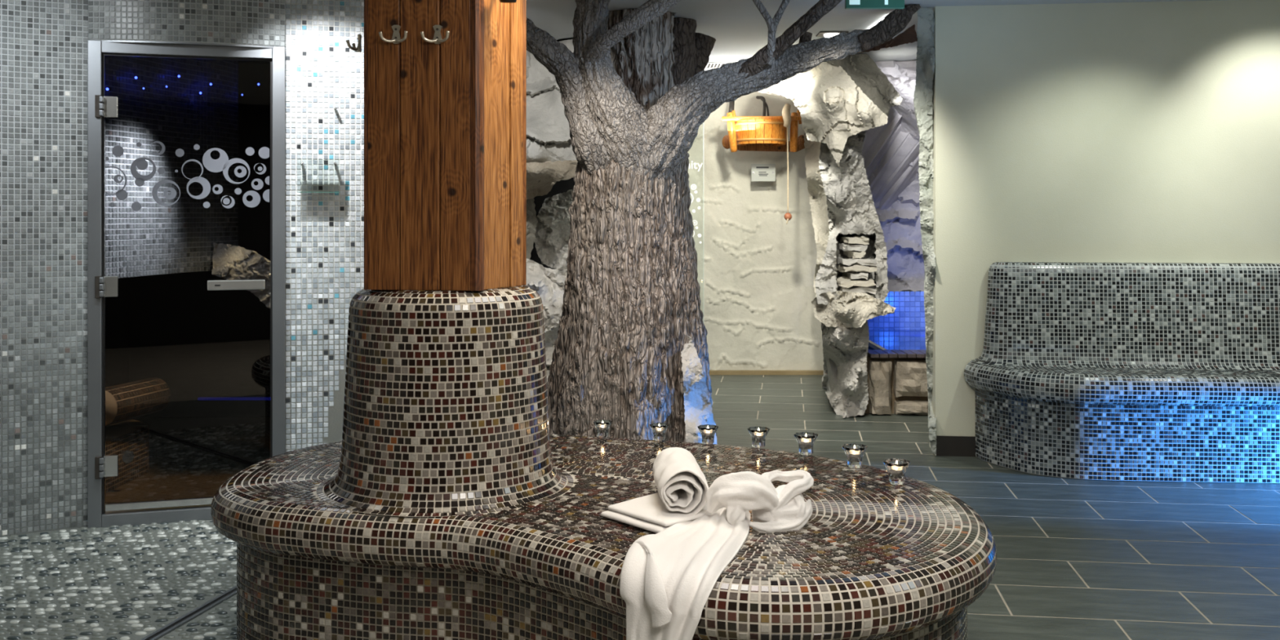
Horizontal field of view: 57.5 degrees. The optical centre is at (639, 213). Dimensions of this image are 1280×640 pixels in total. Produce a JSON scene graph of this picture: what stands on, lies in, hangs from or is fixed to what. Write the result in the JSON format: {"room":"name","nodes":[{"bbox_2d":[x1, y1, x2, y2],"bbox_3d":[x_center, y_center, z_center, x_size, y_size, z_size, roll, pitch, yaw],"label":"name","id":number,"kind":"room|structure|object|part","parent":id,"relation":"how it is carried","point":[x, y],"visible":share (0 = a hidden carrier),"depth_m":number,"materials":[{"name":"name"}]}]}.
{"room":"spa","nodes":[
{"label":"spa","id":0,"kind":"room"},
{"bbox_2d":[0,0,364,537],"bbox_3d":[-2.173,0.092,4.591,3.242,2.375,0.618,0,0,-32],"label":"wall","id":1,"kind":"structure","parent":0,"point":[43,43],"depth_m":4.75,"materials":[{"name":"tile"}]},
{"bbox_2d":[87,40,284,528],"bbox_3d":[-1.884,0.287,4.876,0.768,1.985,0.117,0,0,-16],"label":"door","id":2,"kind":"structure","parent":1,"relation":"in","point":[100,106],"depth_m":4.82,"materials":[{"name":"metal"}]},
{"bbox_3d":[-2.166,1.034,4.776,0.054,0.084,0.018,0,0,-16],"label":"hinge plate","id":3,"kind":"part","parent":2,"relation":"part of","materials":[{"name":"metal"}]},
{"bbox_3d":[-2.166,0.299,4.776,0.054,0.084,0.018,0,0,-16],"label":"hinge plate","id":4,"kind":"part","parent":2,"relation":"part of","materials":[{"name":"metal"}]},
{"bbox_3d":[-2.166,-0.435,4.776,0.054,0.084,0.018,0,0,-16],"label":"hinge plate","id":5,"kind":"part","parent":2,"relation":"part of","materials":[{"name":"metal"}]},
{"bbox_2d":[105,377,170,493],"bbox_3d":[-2.619,1.039,5.625,0.623,0.482,0.850,0,0,0],"label":"bench","id":6,"kind":"object","parent":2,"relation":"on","point":[127,437],"visible":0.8,"depth_m":5.51,"materials":[{"name":"brown wood"}]},
{"bbox_3d":[-2.423,0.889,5.525,0.167,0.176,0.458,0,0,8],"label":"armrest","id":7,"kind":"part","parent":6,"relation":"part of","materials":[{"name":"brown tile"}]},
{"bbox_3d":[-1.888,1.255,4.888,0.664,0.050,0.090,0,0,-16],"label":"frame sill","id":8,"kind":"part","parent":2,"relation":"part of","materials":[{"name":"metal"}]},
{"bbox_3d":[-1.883,1.205,4.871,0.640,0.026,0.026,0,0,-16],"label":"rail","id":9,"kind":"part","parent":2,"relation":"part of","materials":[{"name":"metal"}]},
{"bbox_3d":[-1.883,0.281,4.872,0.644,1.853,0.008,0,0,-16],"label":"glass","id":10,"kind":"part","parent":2,"relation":"part of","materials":[{"name":"black glass"}]},
{"bbox_2d":[197,397,270,399],"bbox_3d":[-1.983,0.911,5.730,0.371,0.012,0.020,0,0,0],"label":"led strip","id":11,"kind":"object","parent":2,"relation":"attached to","point":[198,398],"visible":0.64,"depth_m":5.72,"materials":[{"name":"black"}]},
{"bbox_3d":[-1.689,0.300,4.884,0.230,0.042,0.022,0,0,-16],"label":"handle","id":12,"kind":"part","parent":2,"relation":"part of","materials":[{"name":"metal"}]},
{"bbox_2d":[211,242,270,308],"bbox_3d":[-1.934,0.312,5.762,0.337,0.339,0.682,0,0,-20],"label":"rock","id":13,"kind":"object","parent":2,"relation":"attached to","point":[230,262],"visible":0.63,"depth_m":5.51,"materials":[{"name":"beige stone"}]},
{"bbox_2d":[297,158,340,192],"bbox_3d":[-1.371,-0.160,4.982,0.175,0.143,0.068,0,0,-14],"label":"shelf","id":14,"kind":"object","parent":1,"relation":"attached to","point":[302,162],"visible":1,"depth_m":4.95,"materials":[{"name":"clear"}]},
{"bbox_2d":[0,374,1279,639],"bbox_3d":[0.500,1.327,4.500,9.000,0.106,13.000,0,0,0],"label":"floor","id":15,"kind":"structure","parent":0,"point":[1077,559],"depth_m":4.35,"materials":[{"name":"tile"}]},
{"bbox_2d":[140,585,236,639],"bbox_3d":[-1.505,1.281,3.340,0.040,0.014,1.720,0,0,12],"label":"drain","id":16,"kind":"object","parent":15,"relation":"on","point":[184,619],"visible":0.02,"depth_m":3.70,"materials":[{"name":"black metal"}]},
{"bbox_2d":[524,37,577,382],"bbox_3d":[-0.912,0.210,7.747,1.377,2.680,1.805,0,0,0],"label":"rock wall","id":17,"kind":"structure","parent":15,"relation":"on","point":[552,162],"depth_m":7.34,"materials":[{"name":"grey stone"}]},
{"bbox_2d":[210,284,996,639],"bbox_3d":[-0.126,0.745,3.495,2.361,1.065,1.463,0,0,30],"label":"bench","id":18,"kind":"object","parent":15,"relation":"on","point":[446,506],"visible":0.88,"depth_m":3.15,"materials":[{"name":"brown tile"}]},
{"bbox_2d":[364,0,526,290],"bbox_3d":[-0.556,-0.441,3.438,0.434,1.309,0.441,0,0,0],"label":"wooden column","id":19,"kind":"structure","parent":18,"relation":"on","point":[445,123],"depth_m":3.25,"materials":[{"name":"brown wood"}]},
{"bbox_2d":[346,34,361,52],"bbox_3d":[-0.836,-0.498,3.420,0.034,0.052,0.083,0,0,0],"label":"coat hook","id":20,"kind":"object","parent":19,"relation":"attached to","point":[358,49],"visible":1,"depth_m":3.41,"materials":[{"name":"silver metal"}]},
{"bbox_3d":[-0.822,-0.498,3.420,0.006,0.052,0.026,0,0,0],"label":"plate","id":21,"kind":"part","parent":20,"relation":"part of","materials":[{"name":"silver metal"}]},
{"bbox_2d":[378,24,407,44],"bbox_3d":[-0.679,-0.497,3.230,0.083,0.052,0.035,0,0,7],"label":"coat hook","id":22,"kind":"object","parent":19,"relation":"attached to","point":[396,39],"visible":1,"depth_m":3.24,"materials":[{"name":"silver metal"}]},
{"bbox_3d":[-0.678,-0.497,3.244,0.026,0.052,0.006,0,0,7],"label":"plate","id":23,"kind":"part","parent":22,"relation":"part of","materials":[{"name":"silver metal"}]},
{"bbox_2d":[420,24,449,44],"bbox_3d":[-0.562,-0.495,3.216,0.083,0.052,0.035,0,0,7],"label":"coat hook","id":24,"kind":"object","parent":19,"relation":"attached to","point":[437,39],"visible":1,"depth_m":3.22,"materials":[{"name":"silver metal"}]},
{"bbox_3d":[-0.560,-0.495,3.230,0.026,0.052,0.006,0,0,7],"label":"plate","id":25,"kind":"part","parent":24,"relation":"part of","materials":[{"name":"silver metal"}]},
{"bbox_3d":[-0.452,-0.441,3.240,0.036,1.309,0.044,0,0,0],"label":"corner post","id":26,"kind":"part","parent":19,"relation":"part of","materials":[{"name":"brown wood"}]},
{"bbox_2d":[499,0,516,2],"bbox_3d":[-0.385,-0.645,3.279,0.052,0.120,0.121,0,0,-31],"label":"spotlight","id":27,"kind":"object","parent":19,"relation":"attached to","point":[500,1],"visible":1,"depth_m":3.24,"materials":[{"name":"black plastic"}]},
{"bbox_2d":[592,419,612,437],"bbox_3d":[-0.133,0.768,4.163,0.065,0.058,0.065,0,0,22],"label":"tealight holder","id":28,"kind":"object","parent":18,"relation":"on","point":[602,426],"visible":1,"depth_m":4.15,"materials":[{"name":"clear glass"}]},
{"bbox_2d":[649,422,669,440],"bbox_3d":[0.068,0.768,4.102,0.065,0.058,0.065,0,0,23],"label":"tealight holder","id":29,"kind":"object","parent":18,"relation":"on","point":[659,429],"visible":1,"depth_m":4.08,"materials":[{"name":"clear glass"}]},
{"bbox_2d":[599,493,724,533],"bbox_3d":[0.053,0.780,3.053,0.259,0.034,0.259,0,0,-45],"label":"folded towel","id":30,"kind":"object","parent":18,"relation":"on","point":[649,513],"visible":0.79,"depth_m":2.99,"materials":[{"name":"white fabric"}]},
{"bbox_2d":[653,447,708,515],"bbox_3d":[0.103,0.710,3.103,0.133,0.130,0.292,0,0,-4],"label":"rolled towel","id":31,"kind":"object","parent":30,"relation":"on","point":[681,484],"visible":1,"depth_m":2.99,"materials":[{"name":"white fabric"}]},
{"bbox_2d":[697,424,718,444],"bbox_3d":[0.236,0.766,4.043,0.070,0.062,0.070,0,0,22],"label":"tealight holder","id":32,"kind":"object","parent":18,"relation":"on","point":[708,432],"visible":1,"depth_m":4.02,"materials":[{"name":"clear glass"}]},
{"bbox_2d":[619,469,813,639],"bbox_3d":[0.190,0.841,2.839,0.277,0.376,0.703,0,0,31],"label":"towel","id":33,"kind":"object","parent":18,"relation":"hanging from","point":[668,576],"visible":0.99,"depth_m":2.71,"materials":[{"name":"white fabric"}]},
{"bbox_2d":[746,426,769,448],"bbox_3d":[0.405,0.764,3.985,0.074,0.065,0.074,0,0,22],"label":"tealight holder","id":34,"kind":"object","parent":18,"relation":"on","point":[758,434],"visible":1,"depth_m":3.97,"materials":[{"name":"clear glass"}]},
{"bbox_2d":[793,431,817,455],"bbox_3d":[0.550,0.763,3.864,0.078,0.068,0.078,0,0,23],"label":"tealight holder","id":35,"kind":"object","parent":18,"relation":"on","point":[806,441],"visible":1,"depth_m":3.84,"materials":[{"name":"clear glass"}]},
{"bbox_2d":[841,443,867,467],"bbox_3d":[0.675,0.763,3.670,0.078,0.068,0.078,0,0,23],"label":"tealight holder","id":36,"kind":"object","parent":18,"relation":"on","point":[854,452],"visible":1,"depth_m":3.65,"materials":[{"name":"clear glass"}]},
{"bbox_2d":[882,458,911,484],"bbox_3d":[0.758,0.763,3.444,0.078,0.068,0.078,0,0,23],"label":"tealight holder","id":37,"kind":"object","parent":18,"relation":"on","point":[896,468],"visible":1,"depth_m":3.42,"materials":[{"name":"clear glass"}]},
{"bbox_2d":[680,334,716,444],"bbox_3d":[0.299,0.935,5.965,0.191,0.648,0.526,0,0,0],"label":"rock","id":38,"kind":"object","parent":15,"relation":"on","point":[698,408],"visible":0.77,"depth_m":5.84,"materials":[{"name":"white stone"}]},
{"bbox_2d":[526,0,920,442],"bbox_3d":[0.378,0.127,6.259,2.218,2.440,1.141,0,0,4],"label":"tree","id":39,"kind":"object","parent":15,"relation":"on","point":[637,93],"visible":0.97,"depth_m":5.91,"materials":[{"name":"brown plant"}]},
{"bbox_3d":[-0.010,-0.675,6.422,0.426,0.836,0.422,0,0,0],"label":"split stem","id":40,"kind":"part","parent":39,"relation":"part of","materials":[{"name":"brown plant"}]},
{"bbox_3d":[0.188,-0.786,6.622,0.268,0.615,0.237,0,0,0],"label":"dark stem","id":41,"kind":"part","parent":39,"relation":"part of","materials":[{"name":"brown plant"}]},
{"bbox_2d":[756,53,924,417],"bbox_3d":[1.448,0.084,8.540,1.390,2.492,3.079,0,0,20],"label":"rock formation","id":42,"kind":"object","parent":15,"relation":"on","point":[859,122],"visible":0.89,"depth_m":7.71,"materials":[{"name":"grey stone"}]},
{"bbox_2d":[836,235,877,294],"bbox_3d":[1.409,0.339,7.704,0.264,0.384,0.421,0,0,0],"label":"stack","id":43,"kind":"object","parent":42,"relation":"on","point":[853,266],"visible":0.91,"depth_m":7.54,"materials":[{"name":"white stone"}]},
{"bbox_2d":[864,355,928,415],"bbox_3d":[1.770,1.097,7.478,0.661,0.365,0.284,0,0,0],"label":"wall","id":44,"kind":"structure","parent":15,"relation":"on","point":[896,385],"depth_m":7.37,"materials":[{"name":"stone"}]},
{"bbox_2d":[866,349,925,357],"bbox_3d":[1.802,0.900,7.480,0.690,0.024,0.240,0,0,0],"label":"pool coping","id":45,"kind":"object","parent":44,"relation":"on","point":[874,353],"visible":0.5,"depth_m":7.41,"materials":[{"name":"tile"}]},
{"bbox_2d":[866,291,925,349],"bbox_3d":[1.995,0.941,8.325,0.990,0.678,1.450,0,0,0],"label":"basin","id":46,"kind":"object","parent":15,"relation":"on","point":[909,312],"visible":0.21,"depth_m":9.00,"materials":[{"name":"blue tile"}]},
{"bbox_2d":[867,329,925,350],"bbox_3d":[2.050,1.037,8.300,0.860,0.286,1.360,0,0,0],"label":"pool water","id":47,"kind":"object","parent":46,"relation":"in","point":[881,340],"visible":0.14,"depth_m":8.26,"materials":[{"name":"blue liquid"}]},
{"bbox_2d":[913,7,936,455],"bbox_3d":[1.561,0.093,6.397,0.122,2.369,0.568,0,0,13],"label":"rock edge","id":48,"kind":"object","parent":15,"relation":"on","point":[926,60],"visible":0.88,"depth_m":6.25,"materials":[{"name":"stone"}]},
{"bbox_2d":[964,262,1279,483],"bbox_3d":[2.739,0.766,5.747,2.156,1.023,0.581,0,0,7],"label":"bench","id":49,"kind":"object","parent":15,"relation":"on","point":[1119,371],"visible":1,"depth_m":5.85,"materials":[{"name":"tile"}]},
{"bbox_3d":[2.730,0.515,5.927,2.025,0.519,0.227,0,0,7],"label":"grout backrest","id":50,"kind":"part","parent":49,"relation":"part of","materials":[{"name":"grey tile"}]},
{"bbox_3d":[2.808,0.775,5.819,2.075,0.001,0.651,0,0,0],"label":"grout seat","id":51,"kind":"part","parent":49,"relation":"part of","materials":[{"name":"grey tile"}]},
{"bbox_2d":[687,91,823,370],"bbox_3d":[0.379,0.198,9.491,2.463,2.579,0.512,0,0,0],"label":"wall","id":52,"kind":"structure","parent":0,"point":[756,269],"depth_m":9.29,"materials":[{"name":"paint"}]},
{"bbox_2d":[688,160,702,243],"bbox_3d":[0.283,0.220,8.202,0.331,2.080,0.012,0,0,0],"label":"lettering","id":53,"kind":"object","parent":52,"relation":"attached to","point":[695,163],"visible":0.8,"depth_m":8.20,"materials":[{"name":"paint"}]},
{"bbox_2d":[721,95,804,223],"bbox_3d":[0.962,-0.431,8.901,0.681,1.022,0.537,0,0,12],"label":"shower","id":54,"kind":"object","parent":52,"relation":"attached to","point":[745,133],"visible":0.95,"depth_m":8.74,"materials":[{"name":"brown wood"}]},
{"bbox_3d":[1.209,-0.728,8.845,0.045,0.107,0.025,0,0,31],"label":"rim handle","id":55,"kind":"part","parent":54,"relation":"part of","materials":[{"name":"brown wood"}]},
{"bbox_2d":[751,164,775,181],"bbox_3d":[0.964,-0.318,9.150,0.188,0.136,0.080,0,0,0],"label":"sign","id":56,"kind":"object","parent":52,"relation":"attached to","point":[759,172],"visible":1,"depth_m":9.12,"materials":[{"name":"grey plastic"}]},
{"bbox_2d":[709,369,823,374],"bbox_3d":[0.925,1.265,9.270,1.250,0.030,0.060,0,0,0],"label":"baseboard","id":57,"kind":"structure","parent":52,"relation":"attached to","point":[711,371],"depth_m":9.24,"materials":[{"name":"brown metal"}]},
{"bbox_2d":[526,0,1222,71],"bbox_3d":[0.500,-1.145,4.500,9.000,0.100,13.000,0,0,0],"label":"ceiling","id":58,"kind":"structure","parent":0,"point":[740,30],"depth_m":6.50,"materials":[{"name":"paint"}]},
{"bbox_2d":[704,62,733,68],"bbox_3d":[0.599,-1.089,8.593,0.320,0.009,0.320,0,0,0],"label":"ceiling vent","id":59,"kind":"object","parent":58,"relation":"in","point":[710,64],"visible":0.36,"depth_m":8.54,"materials":[{"name":"white plastic"}]},
{"bbox_3d":[0.599,-1.089,8.443,0.320,0.009,0.020,0,0,0],"label":"frame","id":60,"kind":"part","parent":59,"relation":"part of","materials":[{"name":"white paint"}]},
{"bbox_2d":[816,31,848,37],"bbox_3d":[1.168,-1.085,7.097,0.170,0.019,0.170,0,0,0],"label":"recessed light","id":61,"kind":"object","parent":58,"relation":"in","point":[822,33],"visible":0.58,"depth_m":7.05,"materials":[{"name":"metal"}]},
{"bbox_2d":[844,0,904,8],"bbox_3d":[1.089,-1.022,5.414,0.272,0.143,0.032,0,0,0],"label":"exit sign","id":62,"kind":"object","parent":58,"relation":"hanging from","point":[849,4],"visible":1,"depth_m":5.40,"materials":[{"name":"teal plastic"}]},
{"bbox_3d":[0.994,-1.017,5.399,0.049,0.102,0.003,0,0,0],"label":"pictogram panel","id":63,"kind":"part","parent":62,"relation":"part of","materials":[{"name":"white"}]},
{"bbox_2d":[928,0,1279,447],"bbox_3d":[3.166,0.092,6.105,3.200,2.375,0.250,0,0,7],"label":"wall","id":64,"kind":"structure","parent":0,"point":[1144,131],"depth_m":6.08,"materials":[{"name":"beige paint"}]},
{"bbox_2d":[936,435,976,457],"bbox_3d":[1.681,1.228,6.150,0.240,0.105,0.013,0,0,7],"label":"baseboard","id":65,"kind":"structure","parent":64,"relation":"attached to","point":[946,446],"depth_m":6.15,"materials":[{"name":"black"}]}
]}

